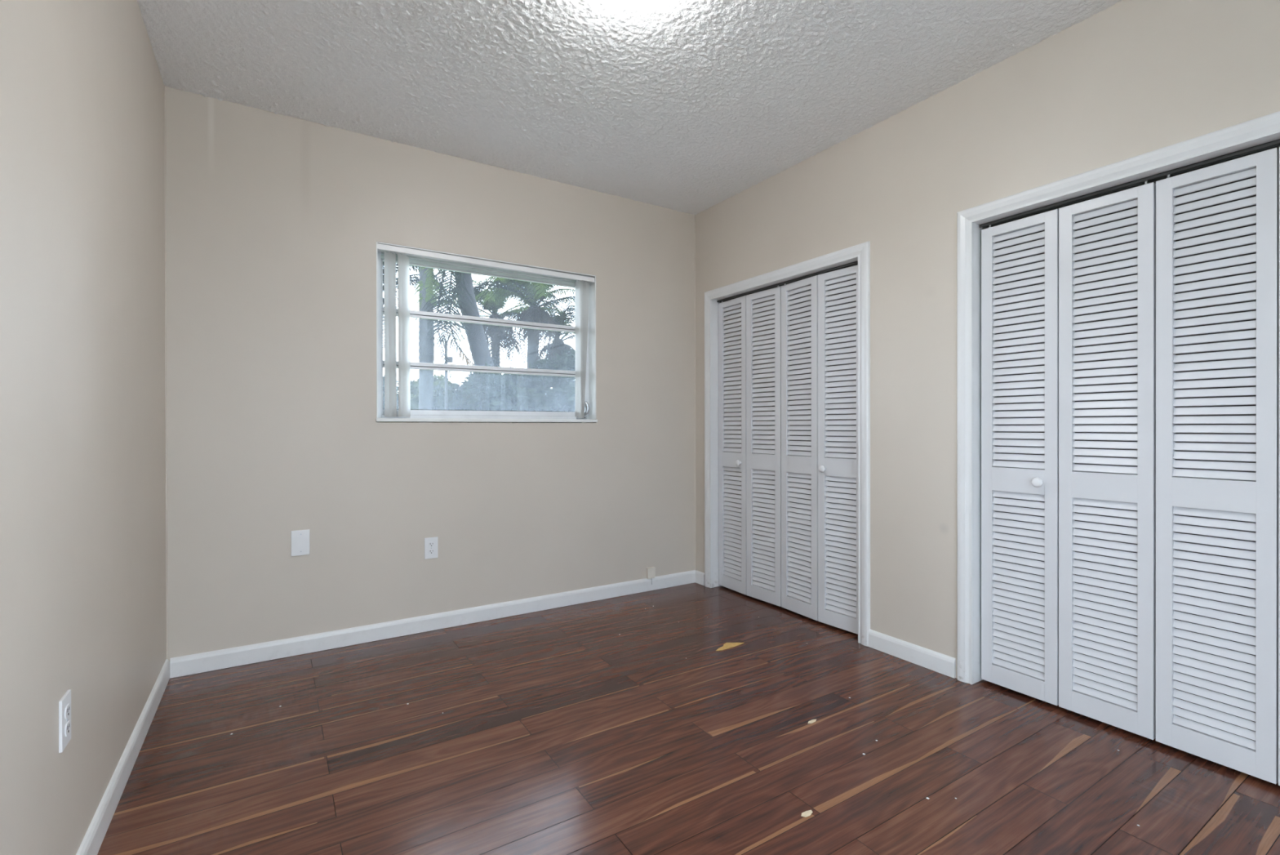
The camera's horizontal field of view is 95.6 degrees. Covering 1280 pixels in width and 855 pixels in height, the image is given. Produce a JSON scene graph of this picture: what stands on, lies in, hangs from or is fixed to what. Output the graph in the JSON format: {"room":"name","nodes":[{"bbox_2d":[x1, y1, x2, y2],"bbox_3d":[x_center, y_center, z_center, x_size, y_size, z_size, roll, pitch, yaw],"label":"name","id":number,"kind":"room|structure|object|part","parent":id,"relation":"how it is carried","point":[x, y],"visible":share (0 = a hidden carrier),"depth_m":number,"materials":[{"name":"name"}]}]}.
{"room":"empty bedroom","nodes":[
{"label":"empty bedroom","id":0,"kind":"room"},
{"bbox_2d":[0,0,166,854],"bbox_3d":[-0.884,-0.185,0.536,0.120,2.622,5.091,0,0,-32],"label":"wall","id":1,"kind":"structure","parent":0,"point":[82,384],"depth_m":1.41,"materials":[{"name":"beige paint"}]},
{"bbox_2d":[58,688,71,752],"bbox_3d":[-1.292,0.659,1.307,0.009,0.114,0.070,0,0,-32],"label":"electrical outlet","id":2,"kind":"object","parent":1,"relation":"attached to","point":[64,703],"visible":1,"depth_m":1.29,"materials":[{"name":"white plastic"}]},
{"bbox_2d":[64,702,70,719],"bbox_3d":[-1.290,0.639,1.308,0.003,0.027,0.034,0,0,-32],"label":"receptacle","id":3,"kind":"object","parent":2,"relation":"attached to","point":[67,705],"depth_m":1.30,"materials":[{"name":"white plastic"}]},
{"bbox_2d":[64,720,71,736],"bbox_3d":[-1.290,0.678,1.308,0.003,0.027,0.034,0,0,-32],"label":"receptacle","id":4,"kind":"object","parent":2,"relation":"attached to","point":[67,722],"depth_m":1.31,"materials":[{"name":"white plastic"}]},
{"bbox_2d":[75,658,169,854],"bbox_3d":[-1.173,1.061,1.124,0.013,0.085,3.391,0,0,-32],"label":"baseboard","id":5,"kind":"structure","parent":1,"relation":"attached to","point":[91,844],"depth_m":1.77,"materials":[{"name":"white paint"}]},
{"bbox_2d":[164,85,772,660],"bbox_3d":[-0.520,-0.193,3.655,3.833,2.622,0.205,0,0,-32],"label":"wall","id":6,"kind":"structure","parent":0,"point":[274,224],"depth_m":2.97,"materials":[{"name":"beige paint"}]},
{"bbox_2d":[291,528,309,555],"bbox_3d":[-1.651,0.560,2.822,0.078,0.122,0.008,0,0,-32],"label":"blank cover plate","id":7,"kind":"object","parent":6,"relation":"attached to","point":[300,538],"visible":1,"depth_m":2.82,"materials":[{"name":"white plastic"}]},
{"bbox_2d":[424,536,438,559],"bbox_3d":[-1.132,0.653,3.149,0.070,0.114,0.009,0,0,-32],"label":"electrical outlet","id":8,"kind":"object","parent":6,"relation":"attached to","point":[431,550],"visible":1,"depth_m":3.15,"materials":[{"name":"white plastic"}]},
{"bbox_2d":[428,548,435,554],"bbox_3d":[-1.131,0.673,3.147,0.034,0.027,0.003,0,0,-32],"label":"receptacle","id":9,"kind":"object","parent":8,"relation":"attached to","point":[431,551],"depth_m":3.15,"materials":[{"name":"white plastic"}]},
{"bbox_2d":[428,541,435,546],"bbox_3d":[-1.131,0.634,3.147,0.034,0.027,0.003,0,0,-32],"label":"receptacle","id":10,"kind":"object","parent":8,"relation":"attached to","point":[431,544],"depth_m":3.15,"materials":[{"name":"white plastic"}]},
{"bbox_2d":[169,569,696,678],"bbox_3d":[-0.836,1.056,3.334,2.916,0.085,0.013,0,0,-32],"label":"baseboard","id":11,"kind":"structure","parent":6,"relation":"attached to","point":[187,664],"depth_m":3.06,"materials":[{"name":"white paint"}]},
{"bbox_2d":[376,241,597,422],"bbox_3d":[-0.872,-0.498,3.429,1.293,0.932,0.210,0,0,-32],"label":"window","id":12,"kind":"structure","parent":6,"relation":"in","point":[416,415],"depth_m":3.41,"materials":[{"name":"white paint"}]},
{"bbox_3d":[-0.882,-0.765,3.443,1.211,0.278,0.028,0,0,-32],"label":"sash","id":13,"kind":"part","parent":12,"relation":"part of","materials":[{"name":"metal"}]},
{"bbox_3d":[-0.881,-0.205,3.444,1.211,0.270,0.028,0,0,-32],"label":"sash","id":14,"kind":"part","parent":12,"relation":"part of","materials":[{"name":"metal"}]},
{"bbox_3d":[-0.881,-0.483,3.444,1.211,0.284,0.028,0,0,-32],"label":"sash","id":15,"kind":"part","parent":12,"relation":"part of","materials":[{"name":"metal"}]},
{"bbox_2d":[377,243,594,417],"bbox_3d":[-0.851,-0.508,3.392,1.274,0.898,0.096,0,0,-32],"label":"vertical blind","id":16,"kind":"object","parent":12,"relation":"attached to","point":[582,284],"visible":0.98,"depth_m":3.12,"materials":[{"name":"white plastic"}]},
{"bbox_3d":[-0.851,-0.944,3.393,1.269,0.018,0.038,0,0,-32],"label":"head rail","id":17,"kind":"part","parent":16,"relation":"part of","materials":[{"name":"white plastic"}]},
{"bbox_3d":[-0.819,-0.921,3.414,0.920,0.024,0.002,0,0,-32],"label":"pull cord","id":18,"kind":"part","parent":16,"relation":"part of","materials":[{"name":"white plastic"}]},
{"bbox_3d":[-0.872,-0.041,3.430,1.293,0.018,0.210,0,0,-32],"label":"sill","id":19,"kind":"part","parent":12,"relation":"part of","materials":[{"name":"white paint"}]},
{"bbox_3d":[-0.340,-0.121,3.699,0.046,0.094,0.032,0,0,-32],"label":"crank handle","id":20,"kind":"part","parent":12,"relation":"part of","materials":[{"name":"metal"}]},
{"bbox_2d":[645,566,655,584],"bbox_3d":[0.071,0.997,3.900,0.060,0.116,0.026,0,0,-32],"label":"junction box","id":21,"kind":"object","parent":6,"relation":"attached to","point":[650,571],"visible":1,"depth_m":3.89,"materials":[{"name":"beige plastic"}]},
{"bbox_2d":[137,0,1122,214],"bbox_3d":[0.712,-1.547,1.542,3.900,0.107,5.091,0,0,-32],"label":"ceiling","id":22,"kind":"structure","parent":0,"point":[686,106],"depth_m":2.43,"materials":[{"name":"white paint"}]},
{"bbox_2d":[616,0,645,3],"bbox_3d":[-0.031,-1.461,1.888,0.244,0.078,0.244,0,0,-32],"label":"ceiling light","id":23,"kind":"object","parent":22,"relation":"attached to","point":[621,1],"visible":1,"depth_m":1.96,"materials":[{"name":"white glass"}]},
{"bbox_2d":[97,568,1279,854],"bbox_3d":[0.776,1.102,1.538,3.850,0.002,4.870,0,0,-32],"label":"floor","id":24,"kind":"structure","parent":0,"point":[615,725],"depth_m":1.94,"materials":[{"name":"brown wood"}]},
{"bbox_2d":[715,642,744,650],"bbox_3d":[0.442,1.097,2.925,0.194,0.001,0.065,0,0,-32],"label":"scrap","id":25,"kind":"object","parent":24,"relation":"on","point":[727,645],"visible":1,"depth_m":2.92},
{"bbox_2d":[801,809,812,816],"bbox_3d":[0.477,1.100,1.655,0.044,0.002,0.019,0,0,-32],"label":"chip","id":26,"kind":"object","parent":24,"relation":"on","point":[806,813],"visible":1,"depth_m":1.65,"materials":[{"name":"beige"}]},
{"bbox_2d":[808,719,816,723],"bbox_3d":[0.645,1.099,2.172,0.052,0.001,0.016,0,0,-32],"label":"chip","id":27,"kind":"object","parent":24,"relation":"on","point":[811,721],"visible":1,"depth_m":2.17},
{"bbox_2d":[695,0,1279,677],"bbox_3d":[1.716,-0.192,2.131,0.120,2.622,4.771,0,0,-32],"label":"wall","id":28,"kind":"structure","parent":0,"point":[1131,78],"depth_m":2.62,"materials":[{"name":"beige paint"}]},
{"bbox_2d":[718,285,781,606],"bbox_3d":[0.685,0.106,3.740,0.076,1.948,0.578,0,0,-32],"label":"door","id":29,"kind":"structure","parent":28,"relation":"in","point":[746,460],"depth_m":3.71,"materials":[{"name":"white paint"}]},
{"bbox_3d":[0.623,0.115,3.873,0.028,1.931,0.286,0,0,-30],"label":"frame","id":30,"kind":"part","parent":29,"relation":"part of","materials":[{"name":"white paint"}]},
{"bbox_3d":[0.641,0.230,3.777,0.037,0.039,0.039,0,0,-30],"label":"knob","id":31,"kind":"part","parent":29,"relation":"part of","materials":[{"name":"white plastic"}]},
{"bbox_3d":[0.777,0.115,3.627,0.028,1.931,0.286,0,0,-34],"label":"frame","id":32,"kind":"part","parent":29,"relation":"part of","materials":[{"name":"white paint"}]},
{"bbox_2d":[704,240,870,646],"bbox_3d":[0.847,0.081,3.490,0.138,2.029,1.310,0,0,-32],"label":"door frame","id":33,"kind":"structure","parent":28,"relation":"attached to","point":[860,254],"depth_m":3.26,"materials":[{"name":"white paint"}]},
{"bbox_2d":[781,264,857,633],"bbox_3d":[0.995,0.107,3.244,0.078,1.948,0.578,0,0,-32],"label":"door","id":34,"kind":"structure","parent":28,"relation":"in","point":[819,464],"depth_m":3.22,"materials":[{"name":"white paint"}]},
{"bbox_3d":[0.932,0.115,3.376,0.028,1.931,0.286,0,0,-29],"label":"frame","id":35,"kind":"part","parent":34,"relation":"part of","materials":[{"name":"white paint"}]},
{"bbox_3d":[1.004,0.227,3.191,0.037,0.039,0.039,0,0,-35],"label":"knob","id":36,"kind":"part","parent":34,"relation":"part of","materials":[{"name":"white plastic"}]},
{"bbox_3d":[1.087,0.116,3.131,0.028,1.931,0.286,0,0,-35],"label":"frame","id":37,"kind":"part","parent":34,"relation":"part of","materials":[{"name":"white paint"}]},
{"bbox_2d":[695,569,955,677],"bbox_3d":[0.888,1.053,3.323,0.013,0.085,1.846,0,0,-32],"label":"baseboard","id":38,"kind":"structure","parent":28,"relation":"attached to","point":[941,663],"depth_m":2.71,"materials":[{"name":"white paint"}]},
{"bbox_2d":[981,180,1155,739],"bbox_3d":[1.619,0.108,2.251,0.065,1.948,0.578,0,0,-32],"label":"door","id":39,"kind":"structure","parent":28,"relation":"in","point":[1061,480],"depth_m":2.22,"materials":[{"name":"white paint"}]},
{"bbox_3d":[1.557,0.117,2.384,0.028,1.931,0.286,0,0,-32],"label":"frame","id":40,"kind":"part","parent":39,"relation":"part of","materials":[{"name":"white paint"}]},
{"bbox_3d":[1.575,0.216,2.296,0.037,0.039,0.039,0,0,-32],"label":"knob","id":41,"kind":"part","parent":39,"relation":"part of","materials":[{"name":"white plastic"}]},
{"bbox_3d":[1.712,0.117,2.138,0.028,1.931,0.286,0,0,-32],"label":"frame","id":42,"kind":"part","parent":39,"relation":"part of","materials":[{"name":"white paint"}]},
{"bbox_2d":[956,111,1279,684],"bbox_3d":[1.784,0.080,2.007,0.138,2.035,1.316,0,0,-32],"label":"door frame","id":43,"kind":"structure","parent":28,"relation":"attached to","point":[1261,134],"depth_m":2.48,"materials":[{"name":"white paint"}]},
{"bbox_2d":[1155,146,1279,785],"bbox_3d":[1.944,0.109,1.767,0.032,1.948,0.577,0,0,-32],"label":"door","id":44,"kind":"structure","parent":28,"relation":"in","point":[1260,495],"depth_m":1.87,"materials":[{"name":"white paint"}]},
{"bbox_3d":[2.022,0.118,1.644,0.028,1.931,0.286,0,0,-33],"label":"frame","id":45,"kind":"part","parent":44,"relation":"part of","materials":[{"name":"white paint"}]},
{"bbox_2d":[771,146,1279,702],"bbox_3d":[1.646,-0.194,2.991,0.680,2.622,3.241,0,0,-32],"label":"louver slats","id":46,"kind":"structure","parent":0,"point":[1277,147],"depth_m":2.68,"materials":[{"name":"paint"}]},
{"label":"outside","id":47,"kind":"structure","parent":0,"visible":0},
{"bbox_3d":[-2.220,1.481,22.254,100.000,0.050,120.000,0,0,-32],"label":"ground","id":48,"kind":"structure","parent":47,"visible":0},
{"bbox_2d":[382,374,398,409],"bbox_3d":[-6.627,0.045,14.877,2.222,2.887,1.876,0,0,-32],"label":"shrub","id":49,"kind":"object","parent":48,"relation":"on","point":[384,375],"visible":0.02,"depth_m":14.66,"materials":[{"name":"green plant"}]},
{"bbox_2d":[382,377,435,415],"bbox_3d":[-5.799,0.091,15.027,2.007,2.801,1.664,0,0,-32],"label":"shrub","id":50,"kind":"object","parent":48,"relation":"on","point":[414,384],"visible":0.08,"depth_m":14.73,"materials":[{"name":"green plant"}]},
{"bbox_2d":[382,261,448,347],"bbox_3d":[-4.820,-0.857,10.547,2.505,4.688,3.261,0,0,-32],"label":"palm tree","id":51,"kind":"object","parent":48,"relation":"on","point":[416,279],"visible":0.05,"depth_m":10.43,"materials":[{"name":"grey plant"}]},
{"bbox_2d":[418,266,434,415],"bbox_3d":[-3.309,-1.476,9.016,3.064,5.932,3.023,0,0,-32],"label":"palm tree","id":52,"kind":"object","parent":48,"relation":"on","point":[426,348],"visible":0.09,"depth_m":8.91,"materials":[{"name":"grey plant"}]},
{"bbox_2d":[432,372,453,401],"bbox_3d":[-5.476,-0.010,15.969,1.650,2.986,1.815,0,0,-32],"label":"shrub","id":53,"kind":"object","parent":48,"relation":"on","point":[437,380],"visible":0.1,"depth_m":15.63,"materials":[{"name":"green plant"}]},
{"bbox_2d":[444,343,453,409],"bbox_3d":[-4.285,-0.229,12.999,0.157,3.420,0.126,0,0,-32],"label":"utility pole","id":54,"kind":"object","parent":48,"relation":"on","point":[450,358],"visible":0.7,"depth_m":12.97,"materials":[{"name":"grey"}]},
{"bbox_2d":[409,266,493,380],"bbox_3d":[-3.057,-1.512,9.406,3.192,6.004,3.480,0,0,-32],"label":"palm tree","id":55,"kind":"object","parent":48,"relation":"on","point":[464,287],"visible":0.34,"depth_m":8.90,"materials":[{"name":"green plant"}]},
{"bbox_2d":[432,381,475,422],"bbox_3d":[-4.514,0.153,14.899,1.866,2.665,1.467,0,0,-32],"label":"shrub","id":56,"kind":"object","parent":48,"relation":"on","point":[454,397],"visible":0.19,"depth_m":14.55,"materials":[{"name":"green plant"}]},
{"bbox_2d":[413,276,559,367],"bbox_3d":[-3.775,-1.190,14.647,3.519,5.332,3.457,0,0,-32],"label":"palm tree","id":57,"kind":"object","parent":48,"relation":"on","point":[497,334],"visible":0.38,"depth_m":14.26,"materials":[{"name":"grey plant"}]},
{"bbox_2d":[460,361,531,422],"bbox_3d":[-2.199,0.270,8.150,1.471,2.456,1.283,0,0,-32],"label":"shrub","id":58,"kind":"object","parent":48,"relation":"on","point":[492,392],"visible":0.36,"depth_m":8.06,"materials":[{"name":"green plant"}]},
{"bbox_2d":[502,373,540,395],"bbox_3d":[-2.462,0.178,10.837,1.686,2.630,1.163,0,0,-22],"label":"shrub","id":59,"kind":"object","parent":48,"relation":"on","point":[516,379],"visible":0.06,"depth_m":10.61,"materials":[{"name":"green plant"}]},
{"bbox_2d":[473,276,574,388],"bbox_3d":[-2.086,-0.920,12.001,2.801,4.809,2.879,0,0,-32],"label":"palm tree","id":60,"kind":"object","parent":48,"relation":"on","point":[535,293],"visible":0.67,"depth_m":11.83,"materials":[{"name":"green plant"}]},
{"bbox_2d":[488,305,574,388],"bbox_3d":[-1.929,-0.686,13.540,3.112,4.326,2.812,0,0,-32],"label":"palm tree","id":61,"kind":"object","parent":48,"relation":"on","point":[565,346],"visible":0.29,"depth_m":13.20,"materials":[{"name":"grey plant"}]},
{"bbox_2d":[516,358,575,422],"bbox_3d":[-1.809,0.109,10.822,1.783,2.767,1.507,0,0,-32],"label":"shrub","id":62,"kind":"object","parent":48,"relation":"on","point":[545,399],"visible":0.26,"depth_m":10.55,"materials":[{"name":"green plant"}]},
{"bbox_2d":[539,349,582,422],"bbox_3d":[-1.500,-0.025,11.369,1.552,3.027,1.610,0,0,-1],"label":"shrub","id":63,"kind":"object","parent":48,"relation":"on","point":[566,362],"visible":0.1,"depth_m":11.13,"materials":[{"name":"green plant"}]}
]}

